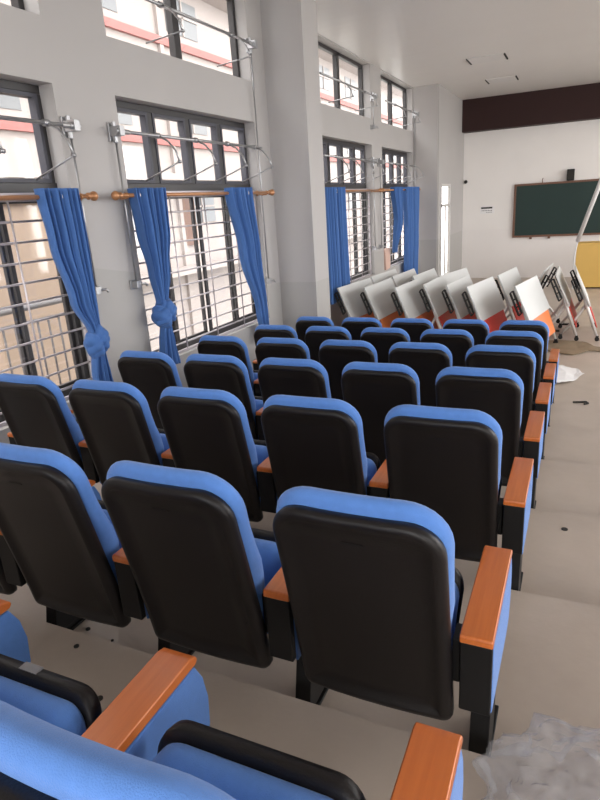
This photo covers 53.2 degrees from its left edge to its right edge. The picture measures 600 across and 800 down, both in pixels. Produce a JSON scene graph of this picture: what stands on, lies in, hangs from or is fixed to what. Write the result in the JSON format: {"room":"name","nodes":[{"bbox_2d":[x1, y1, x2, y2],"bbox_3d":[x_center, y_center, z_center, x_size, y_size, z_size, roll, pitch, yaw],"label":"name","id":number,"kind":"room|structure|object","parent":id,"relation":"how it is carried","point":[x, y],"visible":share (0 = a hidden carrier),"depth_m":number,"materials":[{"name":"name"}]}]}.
{"room":"lecture hall","nodes":[
{"label":"lecture hall","id":0,"kind":"room"},
{"bbox_2d":[0,0,412,443],"bbox_3d":[-1.268,-1.633,5.726,0.220,4.720,18.200,5,20,24],"label":"wall","id":1,"kind":"structure","parent":0,"point":[63,48],"depth_m":5.04,"materials":[{"name":"paint"}]},
{"bbox_2d":[0,79,89,422],"bbox_3d":[-2.313,-0.828,3.660,0.082,2.260,2.340,5,20,24],"label":"window","id":2,"kind":"structure","parent":1,"relation":"in","point":[30,92],"depth_m":4.34,"materials":[{"name":"grey metal"}]},
{"bbox_2d":[0,193,92,427],"bbox_3d":[-2.205,-0.475,3.735,0.032,1.530,2.320,5,20,24],"label":"window grille","id":3,"kind":"object","parent":1,"relation":"in","point":[11,222],"visible":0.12,"depth_m":4.29,"materials":[{"name":"silver metal"}]},
{"bbox_2d":[0,191,98,200],"bbox_3d":[-2.169,-1.113,3.338,0.166,0.070,2.856,5,20,24],"label":"curtain rod","id":4,"kind":"object","parent":1,"relation":"attached to","point":[92,195],"visible":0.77,"depth_m":4.00,"materials":[{"name":"brown"}]},
{"bbox_2d":[34,188,113,381],"bbox_3d":[-1.626,-0.739,4.436,0.196,1.565,0.403,5,20,24],"label":"curtain","id":5,"kind":"object","parent":4,"relation":"hanging from","point":[61,212],"visible":0.95,"depth_m":4.35,"materials":[{"name":"blue fabric"}]},
{"bbox_2d":[34,188,100,332],"bbox_3d":[-1.667,-0.981,4.363,0.141,1.055,0.391,5,20,24],"label":"drape","id":6,"kind":"object","parent":5,"relation":"hanging from","point":[61,212],"depth_m":4.31,"materials":[{"name":"blue fabric"}]},
{"bbox_2d":[0,115,108,294],"bbox_3d":[-2.084,-1.073,3.491,0.406,1.300,2.547,5,20,24],"label":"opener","id":7,"kind":"object","parent":1,"relation":"attached to","point":[68,126],"visible":0.91,"depth_m":4.30,"materials":[{"name":"metal"}]},
{"bbox_2d":[116,100,256,351],"bbox_3d":[-1.079,-1.752,6.246,0.082,2.260,2.360,5,20,24],"label":"window","id":8,"kind":"structure","parent":1,"relation":"in","point":[147,115],"depth_m":6.21,"materials":[{"name":"grey metal"}]},
{"bbox_2d":[106,121,273,289],"bbox_3d":[-0.906,-1.944,5.960,0.406,1.320,2.470,5,20,24],"label":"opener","id":9,"kind":"object","parent":1,"relation":"attached to","point":[114,131],"visible":1,"depth_m":5.16,"materials":[{"name":"metal"}]},
{"bbox_2d":[111,189,274,199],"bbox_3d":[-0.937,-2.034,5.920,0.166,0.070,2.806,5,20,24],"label":"curtain rod","id":10,"kind":"object","parent":1,"relation":"attached to","point":[115,195],"visible":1,"depth_m":5.59,"materials":[{"name":"brown"}]},
{"bbox_2d":[127,188,180,363],"bbox_3d":[-1.212,-1.058,5.284,0.216,1.535,0.460,5,20,24],"label":"curtain","id":11,"kind":"object","parent":10,"relation":"hanging from","point":[149,207],"visible":0.96,"depth_m":5.20,"materials":[{"name":"blue fabric"}]},
{"bbox_2d":[127,188,170,304],"bbox_3d":[-1.260,-1.326,5.210,0.141,0.975,0.458,5,20,24],"label":"drape","id":12,"kind":"object","parent":11,"relation":"hanging from","point":[149,207],"depth_m":5.15,"materials":[{"name":"blue fabric"}]},
{"bbox_2d":[224,187,268,324],"bbox_3d":[-0.573,-1.472,6.716,0.140,1.715,0.637,5,20,24],"label":"curtain","id":13,"kind":"object","parent":10,"relation":"hanging from","point":[240,205],"visible":0.89,"depth_m":6.61,"materials":[{"name":"blue fabric"}]},
{"bbox_2d":[132,190,257,353],"bbox_3d":[-0.971,-1.398,6.320,0.032,1.530,2.340,5,20,24],"label":"window grille","id":14,"kind":"object","parent":1,"relation":"in","point":[169,197],"visible":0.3,"depth_m":6.23,"materials":[{"name":"silver metal"}]},
{"bbox_2d":[164,0,239,76],"bbox_3d":[-1.208,-3.626,5.638,0.070,0.850,2.360,5,20,24],"label":"window","id":15,"kind":"structure","parent":1,"relation":"in","point":[171,20],"depth_m":5.72,"materials":[{"name":"grey metal"}]},
{"bbox_2d":[145,0,275,283],"bbox_3d":[-0.890,-2.326,5.925,0.405,2.665,2.477,5,20,24],"label":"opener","id":16,"kind":"object","parent":1,"relation":"attached to","point":[249,44],"visible":0.98,"depth_m":6.17,"materials":[{"name":"metal"}]},
{"bbox_2d":[318,42,363,115],"bbox_3d":[0.571,-4.957,9.366,0.070,0.850,2.400,5,20,24],"label":"window","id":17,"kind":"structure","parent":1,"relation":"in","point":[336,56],"depth_m":9.40,"materials":[{"name":"grey metal"}]},
{"bbox_2d":[322,138,367,280],"bbox_3d":[0.700,-3.083,9.974,0.082,2.260,2.400,5,20,24],"label":"window","id":18,"kind":"structure","parent":1,"relation":"in","point":[339,145],"depth_m":10.31,"materials":[{"name":"grey metal"}]},
{"bbox_2d":[323,154,384,250],"bbox_3d":[0.913,-3.161,9.798,0.406,1.610,2.520,5,20,24],"label":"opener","id":19,"kind":"object","parent":18,"relation":"attached to","point":[372,160],"visible":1,"depth_m":9.93,"materials":[{"name":"metal"}]},
{"bbox_2d":[345,189,371,282],"bbox_3d":[0.808,-2.730,10.049,0.032,1.530,2.380,5,20,24],"label":"window grille","id":20,"kind":"object","parent":1,"relation":"in","point":[368,199],"visible":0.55,"depth_m":10.62,"materials":[{"name":"silver metal"}]},
{"bbox_2d":[346,188,382,192],"bbox_3d":[0.822,-3.350,9.605,0.166,0.070,2.946,5,20,24],"label":"curtain rod","id":21,"kind":"object","parent":1,"relation":"attached to","point":[380,189],"visible":0.46,"depth_m":10.17,"materials":[{"name":"brown"}]},
{"bbox_2d":[325,187,349,304],"bbox_3d":[0.557,-2.342,9.079,0.141,1.665,0.877,5,20,24],"label":"curtain","id":22,"kind":"object","parent":21,"relation":"hanging from","point":[335,197],"visible":0.88,"depth_m":8.96,"materials":[{"name":"blue fabric"}]},
{"bbox_2d":[382,149,407,264],"bbox_3d":[1.918,-3.994,12.525,0.082,2.260,2.300,5,20,24],"label":"window","id":23,"kind":"structure","parent":1,"relation":"in","point":[390,153],"depth_m":12.55,"materials":[{"name":"grey metal"}]},
{"bbox_2d":[382,188,420,191],"bbox_3d":[2.035,-4.258,12.148,0.166,0.070,2.866,5,20,24],"label":"curtain rod","id":24,"kind":"object","parent":1,"relation":"attached to","point":[383,189],"visible":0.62,"depth_m":11.27,"materials":[{"name":"brown"}]},
{"bbox_2d":[390,187,402,252],"bbox_3d":[1.943,-3.593,11.945,0.128,1.235,0.622,5,20,24],"label":"curtain","id":25,"kind":"object","parent":24,"relation":"hanging from","point":[397,194],"visible":0.99,"depth_m":11.88,"materials":[{"name":"blue fabric"}]},
{"bbox_2d":[403,187,418,273],"bbox_3d":[2.423,-3.634,13.008,0.151,1.875,1.157,5,20,24],"label":"curtain","id":26,"kind":"object","parent":24,"relation":"hanging from","point":[411,194],"visible":0.96,"depth_m":12.82,"materials":[{"name":"blue fabric"}]},
{"bbox_2d":[260,0,330,330],"bbox_3d":[-0.010,-2.322,7.587,0.550,4.720,0.450,5,20,24],"label":"wall pillar","id":27,"kind":"structure","parent":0,"point":[289,27],"depth_m":7.18,"materials":[{"name":"paint"}]},
{"bbox_2d":[0,277,599,799],"bbox_3d":[3.601,-0.116,5.923,9.300,1.110,21.600,5,20,24],"label":"floor","id":28,"kind":"structure","parent":0,"point":[546,746],"depth_m":2.16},
{"bbox_2d":[0,599,30,661],"bbox_3d":[-1.102,0.664,1.423,0.563,0.995,0.612,5,20,24],"label":"chair","id":29,"kind":"object","parent":28,"relation":"on","point":[13,638],"visible":0.46,"depth_m":1.53,"materials":[{"name":"blue fabric"}]},
{"bbox_2d":[0,373,100,483],"bbox_3d":[-1.379,0.257,3.621,0.645,0.995,0.612,5,20,24],"label":"chair","id":30,"kind":"object","parent":28,"relation":"on","point":[35,410],"visible":0.47,"depth_m":3.32,"materials":[{"name":"black plastic"}]},
{"bbox_2d":[0,373,83,459],"bbox_3d":[-1.469,0.121,3.411,0.469,0.595,0.208,5,20,24],"label":"cushion","id":31,"kind":"object","parent":30,"relation":"on","point":[41,417],"depth_m":3.31,"materials":[{"name":"black plastic"}]},
{"bbox_2d":[0,479,101,629],"bbox_3d":[-1.254,0.501,2.499,0.563,0.995,0.612,5,20,24],"label":"chair","id":32,"kind":"object","parent":28,"relation":"on","point":[11,575],"visible":0.27,"depth_m":2.35,"materials":[{"name":"black plastic"}]},
{"bbox_2d":[0,297,150,383],"bbox_3d":[-3.501,0.576,4.547,2.400,1.635,10.211,5,20,24],"label":"balcony railing","id":33,"kind":"object","parent":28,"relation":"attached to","point":[4,312],"visible":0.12,"depth_m":7.28,"materials":[{"name":"grey metal"}]},
{"bbox_2d":[0,442,194,654],"bbox_3d":[-0.734,0.542,2.266,0.563,0.995,0.612,5,20,24],"label":"chair","id":34,"kind":"object","parent":28,"relation":"on","point":[63,540],"visible":0.64,"depth_m":2.02,"materials":[{"name":"black plastic"}]},
{"bbox_2d":[0,442,119,583],"bbox_3d":[-0.861,0.403,2.072,0.469,0.595,0.208,5,20,24],"label":"cushion","id":35,"kind":"object","parent":34,"relation":"on","point":[56,530],"depth_m":1.98,"materials":[{"name":"black plastic"}]},
{"bbox_2d":[102,509,121,548],"bbox_3d":[-0.756,0.587,2.324,0.396,0.298,0.138,5,20,24],"label":"seat cushion","id":36,"kind":"object","parent":34,"relation":"on","point":[105,511],"depth_m":2.28,"materials":[{"name":"blue fabric"}]},
{"bbox_2d":[0,648,209,760],"bbox_3d":[-0.589,0.705,1.193,0.563,0.995,0.612,5,20,24],"label":"chair","id":37,"kind":"object","parent":28,"relation":"on","point":[168,690],"visible":0.62,"depth_m":1.21,"materials":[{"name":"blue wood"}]},
{"bbox_2d":[0,676,85,735],"bbox_3d":[-0.612,0.749,1.251,0.396,0.298,0.138,5,20,24],"label":"seat cushion","id":38,"kind":"object","parent":37,"relation":"on","point":[62,705],"depth_m":1.20,"materials":[{"name":"blue fabric"}]},
{"bbox_2d":[69,379,175,484],"bbox_3d":[-0.827,0.301,3.373,0.563,0.995,0.612,5,20,24],"label":"chair","id":39,"kind":"object","parent":28,"relation":"on","point":[115,420],"visible":0.53,"depth_m":3.09,"materials":[{"name":"black plastic"}]},
{"bbox_2d":[118,350,182,428],"bbox_3d":[-0.946,0.058,4.492,0.645,0.995,0.612,5,20,24],"label":"chair","id":40,"kind":"object","parent":28,"relation":"on","point":[150,372],"visible":0.25,"depth_m":4.15,"materials":[{"name":"black plastic"}]},
{"bbox_2d":[120,350,182,386],"bbox_3d":[-1.036,-0.078,4.282,0.469,0.595,0.208,5,20,24],"label":"cushion","id":41,"kind":"object","parent":40,"relation":"on","point":[160,371],"depth_m":4.13,"materials":[{"name":"blue fabric"}]},
{"bbox_2d":[101,460,328,704],"bbox_3d":[-0.213,0.584,2.032,0.563,0.995,0.612,5,20,24],"label":"chair","id":42,"kind":"object","parent":28,"relation":"on","point":[209,582],"visible":0.78,"depth_m":1.79,"materials":[{"name":"black plastic"}]},
{"bbox_2d":[106,460,264,618],"bbox_3d":[-0.340,0.445,1.839,0.469,0.595,0.208,5,20,24],"label":"cushion","id":43,"kind":"object","parent":42,"relation":"on","point":[186,560],"depth_m":1.75,"materials":[{"name":"blue fabric"}]},
{"bbox_2d":[254,538,280,633],"bbox_3d":[-0.236,0.628,2.090,0.396,0.298,0.138,5,20,24],"label":"seat cushion","id":44,"kind":"object","parent":42,"relation":"on","point":[267,547],"depth_m":1.99,"materials":[{"name":"blue fabric"}]},
{"bbox_2d":[157,386,277,521],"bbox_3d":[-0.311,0.343,3.142,0.563,0.995,0.612,5,20,24],"label":"chair","id":45,"kind":"object","parent":28,"relation":"on","point":[206,430],"visible":0.67,"depth_m":2.87,"materials":[{"name":"black plastic"}]},
{"bbox_2d":[160,386,257,488],"bbox_3d":[-0.439,0.203,2.949,0.469,0.595,0.208,5,20,24],"label":"cushion","id":46,"kind":"object","parent":45,"relation":"on","point":[218,441],"depth_m":2.85,"materials":[{"name":"blue fabric"}]},
{"bbox_2d":[255,445,268,501],"bbox_3d":[-0.334,0.387,3.200,0.396,0.298,0.138,5,20,24],"label":"seat cushion","id":47,"kind":"object","parent":45,"relation":"on","point":[262,453],"depth_m":3.11,"materials":[{"name":"blue fabric"}]},
{"bbox_2d":[184,354,264,439],"bbox_3d":[-0.399,0.102,4.247,0.563,0.995,0.612,5,20,24],"label":"chair","id":48,"kind":"object","parent":28,"relation":"on","point":[228,373],"visible":0.33,"depth_m":3.92,"materials":[{"name":"black plastic"}]},
{"bbox_2d":[197,335,261,395],"bbox_3d":[-0.534,-0.142,5.373,0.645,0.995,0.612,5,20,24],"label":"chair","id":49,"kind":"object","parent":28,"relation":"on","point":[234,346],"visible":0.23,"depth_m":5.01,"materials":[{"name":"black plastic"}]},
{"bbox_2d":[0,700,462,799],"bbox_3d":[-0.077,0.746,0.963,0.563,0.995,0.612,5,20,24],"label":"chair","id":50,"kind":"object","parent":28,"relation":"on","point":[40,759],"visible":1,"depth_m":0.96,"materials":[{"name":"blue fabric"}]},
{"bbox_2d":[0,700,235,799],"bbox_3d":[-0.204,0.606,0.770,0.469,0.595,0.208,5,20,24],"label":"cushion","id":51,"kind":"object","parent":50,"relation":"on","point":[40,759],"depth_m":0.59,"materials":[{"name":"blue fabric"}]},
{"bbox_2d":[152,743,333,799],"bbox_3d":[-0.100,0.790,1.021,0.396,0.298,0.138,5,20,24],"label":"seat cushion","id":52,"kind":"object","parent":50,"relation":"on","point":[243,773],"depth_m":1.02,"materials":[{"name":"blue fabric"}]},
{"bbox_2d":[253,325,297,369],"bbox_3d":[-0.123,-0.343,6.254,0.645,0.995,0.612,5,20,24],"label":"chair","id":53,"kind":"object","parent":28,"relation":"on","point":[275,331],"visible":0.14,"depth_m":5.87,"materials":[{"name":"blue fabric"}]},
{"bbox_2d":[255,325,297,338],"bbox_3d":[-0.213,-0.480,6.044,0.469,0.595,0.208,5,20,24],"label":"cushion","id":54,"kind":"object","parent":53,"relation":"on","point":[275,331],"depth_m":5.86,"materials":[{"name":"blue fabric"}]},
{"bbox_2d":[255,337,309,367],"bbox_3d":[0.013,-0.099,5.128,0.563,0.995,0.612,5,20,24],"label":"chair","id":55,"kind":"object","parent":28,"relation":"on","point":[266,347],"visible":0.19,"depth_m":4.76,"materials":[{"name":"black plastic"}]},
{"bbox_2d":[257,337,309,358],"bbox_3d":[-0.115,-0.238,4.934,0.469,0.595,0.208,5,20,24],"label":"cushion","id":56,"kind":"object","parent":55,"relation":"on","point":[293,348],"depth_m":4.76,"materials":[{"name":"blue fabric"}]},
{"bbox_2d":[257,357,330,403],"bbox_3d":[0.111,0.143,4.018,0.563,0.995,0.612,5,20,24],"label":"chair","id":57,"kind":"object","parent":28,"relation":"on","point":[276,376],"visible":0.24,"depth_m":3.67,"materials":[{"name":"black plastic"}]},
{"bbox_2d":[295,316,333,342],"bbox_3d":[0.288,-0.548,7.134,0.645,0.995,0.612,5,20,24],"label":"chair","id":58,"kind":"object","parent":28,"relation":"on","point":[303,323],"visible":0.16,"depth_m":6.78,"materials":[{"name":"black plastic"}]},
{"bbox_2d":[261,395,389,498],"bbox_3d":[0.204,0.384,2.911,0.563,0.995,0.612,5,20,24],"label":"chair","id":59,"kind":"object","parent":28,"relation":"on","point":[316,442],"visible":0.44,"depth_m":2.63,"materials":[{"name":"black plastic"}]},
{"bbox_2d":[305,326,351,362],"bbox_3d":[0.424,-0.299,6.009,0.563,0.995,0.612,5,20,24],"label":"chair","id":60,"kind":"object","parent":28,"relation":"on","point":[315,335],"visible":0.17,"depth_m":5.67,"materials":[{"name":"black plastic"}]},
{"bbox_2d":[306,326,351,339],"bbox_3d":[0.297,-0.439,5.816,0.469,0.595,0.208,5,20,24],"label":"cushion","id":61,"kind":"object","parent":60,"relation":"on","point":[313,332],"depth_m":5.63,"materials":[{"name":"blue fabric"}]},
{"bbox_2d":[319,339,377,399],"bbox_3d":[0.522,-0.058,4.899,0.563,0.995,0.612,5,20,24],"label":"chair","id":62,"kind":"object","parent":28,"relation":"on","point":[334,355],"visible":0.2,"depth_m":4.58,"materials":[{"name":"black plastic"}]},
{"bbox_2d":[319,339,377,362],"bbox_3d":[0.395,-0.197,4.706,0.469,0.595,0.208,5,20,24],"label":"cushion","id":63,"kind":"object","parent":62,"relation":"on","point":[330,351],"depth_m":4.54,"materials":[{"name":"blue fabric"}]},
{"bbox_2d":[334,278,382,327],"bbox_3d":[0.957,-1.342,9.431,0.564,0.999,1.120,7,21,31],"label":"folding table","id":64,"kind":"object","parent":28,"relation":"on","point":[350,294],"visible":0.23,"depth_m":9.13,"materials":[{"name":"white plastic"}]},
{"bbox_2d":[341,317,381,339],"bbox_3d":[0.835,-0.504,6.889,0.563,0.995,0.612,5,20,24],"label":"chair","id":65,"kind":"object","parent":28,"relation":"on","point":[355,326],"visible":0.16,"depth_m":6.55,"materials":[{"name":"black plastic"}]},
{"bbox_2d":[341,362,419,465],"bbox_3d":[0.620,0.184,3.789,0.563,0.995,0.612,5,20,24],"label":"chair","id":66,"kind":"object","parent":28,"relation":"on","point":[373,389],"visible":0.36,"depth_m":3.48,"materials":[{"name":"black plastic"}]},
{"bbox_2d":[342,362,419,404],"bbox_3d":[0.493,0.044,3.596,0.469,0.595,0.208,5,20,24],"label":"cushion","id":67,"kind":"object","parent":66,"relation":"on","point":[402,389],"depth_m":3.45,"materials":[{"name":"black plastic"}]},
{"bbox_2d":[360,278,404,327],"bbox_3d":[1.306,-1.316,9.282,0.564,0.999,1.120,6,20,28],"label":"folding table","id":68,"kind":"object","parent":28,"relation":"on","point":[383,308],"visible":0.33,"depth_m":9.04,"materials":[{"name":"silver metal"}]},
{"bbox_2d":[360,327,409,362],"bbox_3d":[0.933,-0.259,5.780,0.563,0.995,0.612,5,20,24],"label":"chair","id":69,"kind":"object","parent":28,"relation":"on","point":[382,339],"visible":0.18,"depth_m":5.44,"materials":[{"name":"black plastic"}]},
{"bbox_2d":[361,327,409,341],"bbox_3d":[0.806,-0.398,5.587,0.469,0.595,0.208,5,20,24],"label":"cushion","id":70,"kind":"object","parent":69,"relation":"on","point":[370,334],"depth_m":5.41,"materials":[{"name":"blue fabric"}]},
{"bbox_2d":[273,486,511,756],"bbox_3d":[0.307,0.626,1.799,0.563,0.995,0.612,5,20,24],"label":"chair","id":71,"kind":"object","parent":28,"relation":"on","point":[375,587],"visible":0.98,"depth_m":1.56,"materials":[{"name":"black plastic"}]},
{"bbox_2d":[276,486,454,626],"bbox_3d":[0.180,0.486,1.605,0.469,0.595,0.208,5,20,24],"label":"cushion","id":72,"kind":"object","parent":71,"relation":"on","point":[333,577],"depth_m":1.49,"materials":[{"name":"black plastic"}]},
{"bbox_2d":[451,583,458,639],"bbox_3d":[0.285,0.670,1.857,0.396,0.298,0.138,5,20,24],"label":"seat cushion","id":73,"kind":"object","parent":71,"relation":"on","point":[455,619],"depth_m":1.77,"materials":[{"name":"blue fabric"}]},
{"bbox_2d":[390,318,433,341],"bbox_3d":[1.345,-0.463,6.660,0.563,0.995,0.612,5,20,24],"label":"chair","id":74,"kind":"object","parent":28,"relation":"on","point":[414,327],"visible":0.15,"depth_m":6.30,"materials":[{"name":"black plastic"}]},
{"bbox_2d":[390,318,433,328],"bbox_3d":[1.217,-0.603,6.467,0.469,0.595,0.208,5,20,24],"label":"cushion","id":75,"kind":"object","parent":74,"relation":"on","point":[403,323],"depth_m":6.29,"materials":[{"name":"blue fabric"}]},
{"bbox_2d":[391,277,438,328],"bbox_3d":[1.733,-1.281,9.088,0.564,0.999,1.120,7,21,29],"label":"folding table","id":76,"kind":"object","parent":28,"relation":"on","point":[408,294],"visible":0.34,"depth_m":8.88,"materials":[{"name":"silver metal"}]},
{"bbox_2d":[388,342,451,406],"bbox_3d":[1.032,-0.017,4.670,0.563,0.995,0.612,5,20,24],"label":"chair","id":77,"kind":"object","parent":28,"relation":"on","point":[427,360],"visible":0.23,"depth_m":4.34,"materials":[{"name":"black plastic"}]},
{"bbox_2d":[389,342,451,366],"bbox_3d":[0.904,-0.157,4.477,0.469,0.595,0.208,5,20,24],"label":"cushion","id":78,"kind":"object","parent":77,"relation":"on","point":[438,355],"depth_m":4.31,"materials":[{"name":"blue fabric"}]},
{"bbox_2d":[419,275,456,328],"bbox_3d":[2.150,-1.351,9.219,0.564,0.999,1.120,6,20,27],"label":"folding table","id":79,"kind":"object","parent":28,"relation":"on","point":[433,289],"visible":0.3,"depth_m":8.90,"materials":[{"name":"white plastic"}]},
{"bbox_2d":[420,329,473,366],"bbox_3d":[1.443,-0.218,5.552,0.563,0.995,0.612,5,20,24],"label":"chair","id":80,"kind":"object","parent":28,"relation":"on","point":[458,341],"visible":0.16,"depth_m":5.20,"materials":[{"name":"black plastic"}]},
{"bbox_2d":[420,329,473,346],"bbox_3d":[1.316,-0.357,5.358,0.469,0.595,0.208,5,20,24],"label":"cushion","id":81,"kind":"object","parent":80,"relation":"on","point":[447,337],"depth_m":5.18,"materials":[{"name":"blue fabric"}]},
{"bbox_2d":[384,404,533,590],"bbox_3d":[0.719,0.425,2.680,0.563,0.995,0.612,5,20,24],"label":"chair","id":82,"kind":"object","parent":28,"relation":"on","point":[447,461],"visible":0.8,"depth_m":2.43,"materials":[{"name":"black plastic"}]},
{"bbox_2d":[384,404,502,488],"bbox_3d":[0.592,0.286,2.487,0.469,0.595,0.208,5,20,24],"label":"cushion","id":83,"kind":"object","parent":82,"relation":"on","point":[416,457],"depth_m":2.37,"materials":[{"name":"black plastic"}]},
{"bbox_2d":[441,275,476,318],"bbox_3d":[2.450,-1.298,8.994,0.564,0.999,1.120,7,21,30],"label":"folding table","id":84,"kind":"object","parent":28,"relation":"on","point":[455,289],"visible":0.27,"depth_m":8.64,"materials":[{"name":"silver metal"}]},
{"bbox_2d":[443,319,488,345],"bbox_3d":[1.854,-0.422,6.431,0.563,0.995,0.612,5,20,24],"label":"chair","id":85,"kind":"object","parent":28,"relation":"on","point":[479,329],"visible":0.09,"depth_m":6.06,"materials":[{"name":"blue fabric"}]},
{"bbox_2d":[443,319,488,333],"bbox_3d":[1.727,-0.562,6.238,0.469,0.595,0.208,5,20,24],"label":"cushion","id":86,"kind":"object","parent":85,"relation":"on","point":[473,326],"depth_m":6.05,"materials":[{"name":"blue fabric"}]},
{"bbox_2d":[462,276,506,332],"bbox_3d":[2.688,-1.214,8.688,0.564,0.999,1.120,9,22,33],"label":"folding table","id":87,"kind":"object","parent":28,"relation":"on","point":[488,304],"visible":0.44,"depth_m":8.52,"materials":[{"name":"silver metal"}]},
{"bbox_2d":[435,366,544,508],"bbox_3d":[1.130,0.225,3.561,0.563,0.995,0.612,5,20,24],"label":"chair","id":88,"kind":"object","parent":28,"relation":"on","point":[498,393],"visible":0.56,"depth_m":3.26,"materials":[{"name":"black plastic"}]},
{"bbox_2d":[435,366,523,425],"bbox_3d":[1.003,0.085,3.368,0.469,0.595,0.208,5,20,24],"label":"cushion","id":89,"kind":"object","parent":88,"relation":"on","point":[503,402],"depth_m":3.23,"materials":[{"name":"black plastic"}]},
{"bbox_2d":[465,344,551,459],"bbox_3d":[1.541,0.024,4.442,0.563,0.995,0.612,5,20,24],"label":"chair","id":90,"kind":"object","parent":28,"relation":"on","point":[520,360],"visible":0.42,"depth_m":4.12,"materials":[{"name":"blue fabric"}]},
{"bbox_2d":[465,344,535,389],"bbox_3d":[1.414,-0.116,4.249,0.469,0.595,0.208,5,20,24],"label":"cushion","id":91,"kind":"object","parent":90,"relation":"on","point":[523,362],"depth_m":4.09,"materials":[{"name":"blue fabric"}]},
{"bbox_2d":[495,267,524,319],"bbox_3d":[3.402,-1.566,9.625,0.564,0.999,1.120,8,21,32],"label":"folding table","id":92,"kind":"object","parent":28,"relation":"on","point":[510,278],"visible":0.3,"depth_m":9.29,"materials":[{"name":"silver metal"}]},
{"bbox_2d":[485,330,555,426],"bbox_3d":[1.953,-0.177,5.323,0.563,0.995,0.612,5,20,24],"label":"chair","id":93,"kind":"object","parent":28,"relation":"on","point":[531,340],"visible":0.38,"depth_m":4.99,"materials":[{"name":"blue fabric"}]},
{"bbox_2d":[485,330,543,367],"bbox_3d":[1.825,-0.316,5.130,0.469,0.595,0.208,5,20,24],"label":"cushion","id":94,"kind":"object","parent":93,"relation":"on","point":[531,340],"depth_m":4.95,"materials":[{"name":"blue fabric"}]},
{"bbox_2d":[499,320,559,402],"bbox_3d":[2.364,-0.382,6.203,0.563,0.995,0.612,5,20,24],"label":"chair","id":95,"kind":"object","parent":28,"relation":"on","point":[537,326],"visible":0.34,"depth_m":5.87,"materials":[{"name":"blue fabric"}]},
{"bbox_2d":[499,320,548,349],"bbox_3d":[2.236,-0.521,6.010,0.469,0.595,0.208,5,20,24],"label":"cushion","id":96,"kind":"object","parent":95,"relation":"on","point":[537,326],"depth_m":5.83,"materials":[{"name":"blue fabric"}]},
{"bbox_2d":[509,275,557,342],"bbox_3d":[3.272,-1.188,8.488,0.564,0.999,1.120,9,22,33],"label":"folding table","id":97,"kind":"object","parent":28,"relation":"on","point":[534,303],"visible":0.55,"depth_m":8.36,"materials":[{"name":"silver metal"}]},
{"bbox_2d":[550,266,578,340],"bbox_3d":[4.100,-1.536,9.392,0.564,0.999,1.120,5,20,24],"label":"folding table","id":98,"kind":"object","parent":28,"relation":"on","point":[564,292],"visible":0.81,"depth_m":9.00,"materials":[{"name":"silver metal"}]},
{"bbox_2d":[548,340,599,354],"bbox_3d":[3.918,-0.785,8.680,0.835,0.026,0.900,-5,18,-5],"label":"cardboard sheet","id":99,"kind":"object","parent":28,"relation":"on","point":[568,347],"visible":0.87,"depth_m":8.59,"materials":[{"name":"beige cardboard"}]},
{"bbox_2d":[558,265,598,340],"bbox_3d":[4.338,-1.518,9.288,0.564,0.999,1.120,4,19,22],"label":"folding table","id":100,"kind":"object","parent":28,"relation":"on","point":[582,295],"visible":1,"depth_m":8.88,"materials":[{"name":"silver metal"}]},
{"bbox_2d":[575,241,599,287],"bbox_3d":[6.792,-3.046,13.482,1.090,1.000,0.500,5,20,24],"label":"lectern","id":101,"kind":"object","parent":28,"relation":"on","point":[587,262],"visible":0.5,"depth_m":13.37,"materials":[{"name":"wood"}]},
{"bbox_2d":[413,84,437,273],"bbox_3d":[2.772,-4.392,13.382,0.580,4.720,0.038,5,20,24],"label":"wall pillar","id":102,"kind":"structure","parent":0,"point":[425,98],"depth_m":13.12,"materials":[{"name":"paint"}]},
{"bbox_2d":[437,84,463,275],"bbox_3d":[3.671,-4.854,14.617,0.060,4.720,3.100,5,20,24],"label":"wall","id":103,"kind":"structure","parent":0,"point":[450,135],"depth_m":14.30,"materials":[{"name":"paint"}]},
{"bbox_2d":[440,184,450,275],"bbox_3d":[3.425,-4.004,14.194,0.060,2.100,1.050,5,20,24],"label":"window","id":104,"kind":"structure","parent":103,"relation":"in","point":[448,204],"depth_m":14.39,"materials":[{"name":"silver metal"}]},
{"bbox_2d":[314,0,599,99],"bbox_3d":[3.272,-4.118,4.477,9.300,0.200,21.900,5,20,24],"label":"ceiling","id":105,"kind":"structure","parent":0,"point":[547,44],"depth_m":9.05,"materials":[{"name":"paint"}]},
{"bbox_2d":[462,119,599,277],"bbox_3d":[8.106,-5.059,14.349,8.700,4.720,0.200,5,20,24],"label":"wall","id":106,"kind":"structure","parent":0,"point":[495,161],"depth_m":15.41,"materials":[{"name":"paint"}]},
{"bbox_2d":[462,82,599,132],"bbox_3d":[7.846,-6.865,13.508,8.150,0.740,0.350,5,20,24],"label":"trim","id":107,"kind":"structure","parent":106,"relation":"attached to","point":[576,103],"depth_m":14.36,"materials":[{"name":"brown wood"}]},
{"bbox_2d":[512,179,599,238],"bbox_3d":[7.456,-4.695,14.632,4.260,1.365,0.070,5,20,24],"label":"board","id":108,"kind":"object","parent":106,"relation":"attached to","point":[545,209],"visible":1,"depth_m":15.08,"materials":[{"name":"green"}]},
{"label":"outside","id":109,"kind":"structure","parent":0,"visible":0},
{"bbox_2d":[441,264,446,273],"bbox_3d":[0.404,6.121,1.993,120.000,0.100,120.000,5,20,24],"label":"ground","id":110,"kind":"structure","parent":109,"point":[442,266],"depth_m":55.15,"materials":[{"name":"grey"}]},
{"bbox_2d":[0,203,75,385],"bbox_3d":[-5.991,-0.846,13.441,3.200,6.850,3.900,5,20,24],"label":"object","id":111,"kind":"object","parent":110,"relation":"on","point":[27,231],"visible":0.12,"depth_m":11.50,"materials":[{"name":"brown"}]},
{"bbox_2d":[0,0,403,350],"bbox_3d":[-9.332,-11.512,24.789,7.100,20.500,86.000,5,20,24],"label":"school building","id":112,"kind":"structure","parent":110,"relation":"on","point":[136,22],"depth_m":28.14,"materials":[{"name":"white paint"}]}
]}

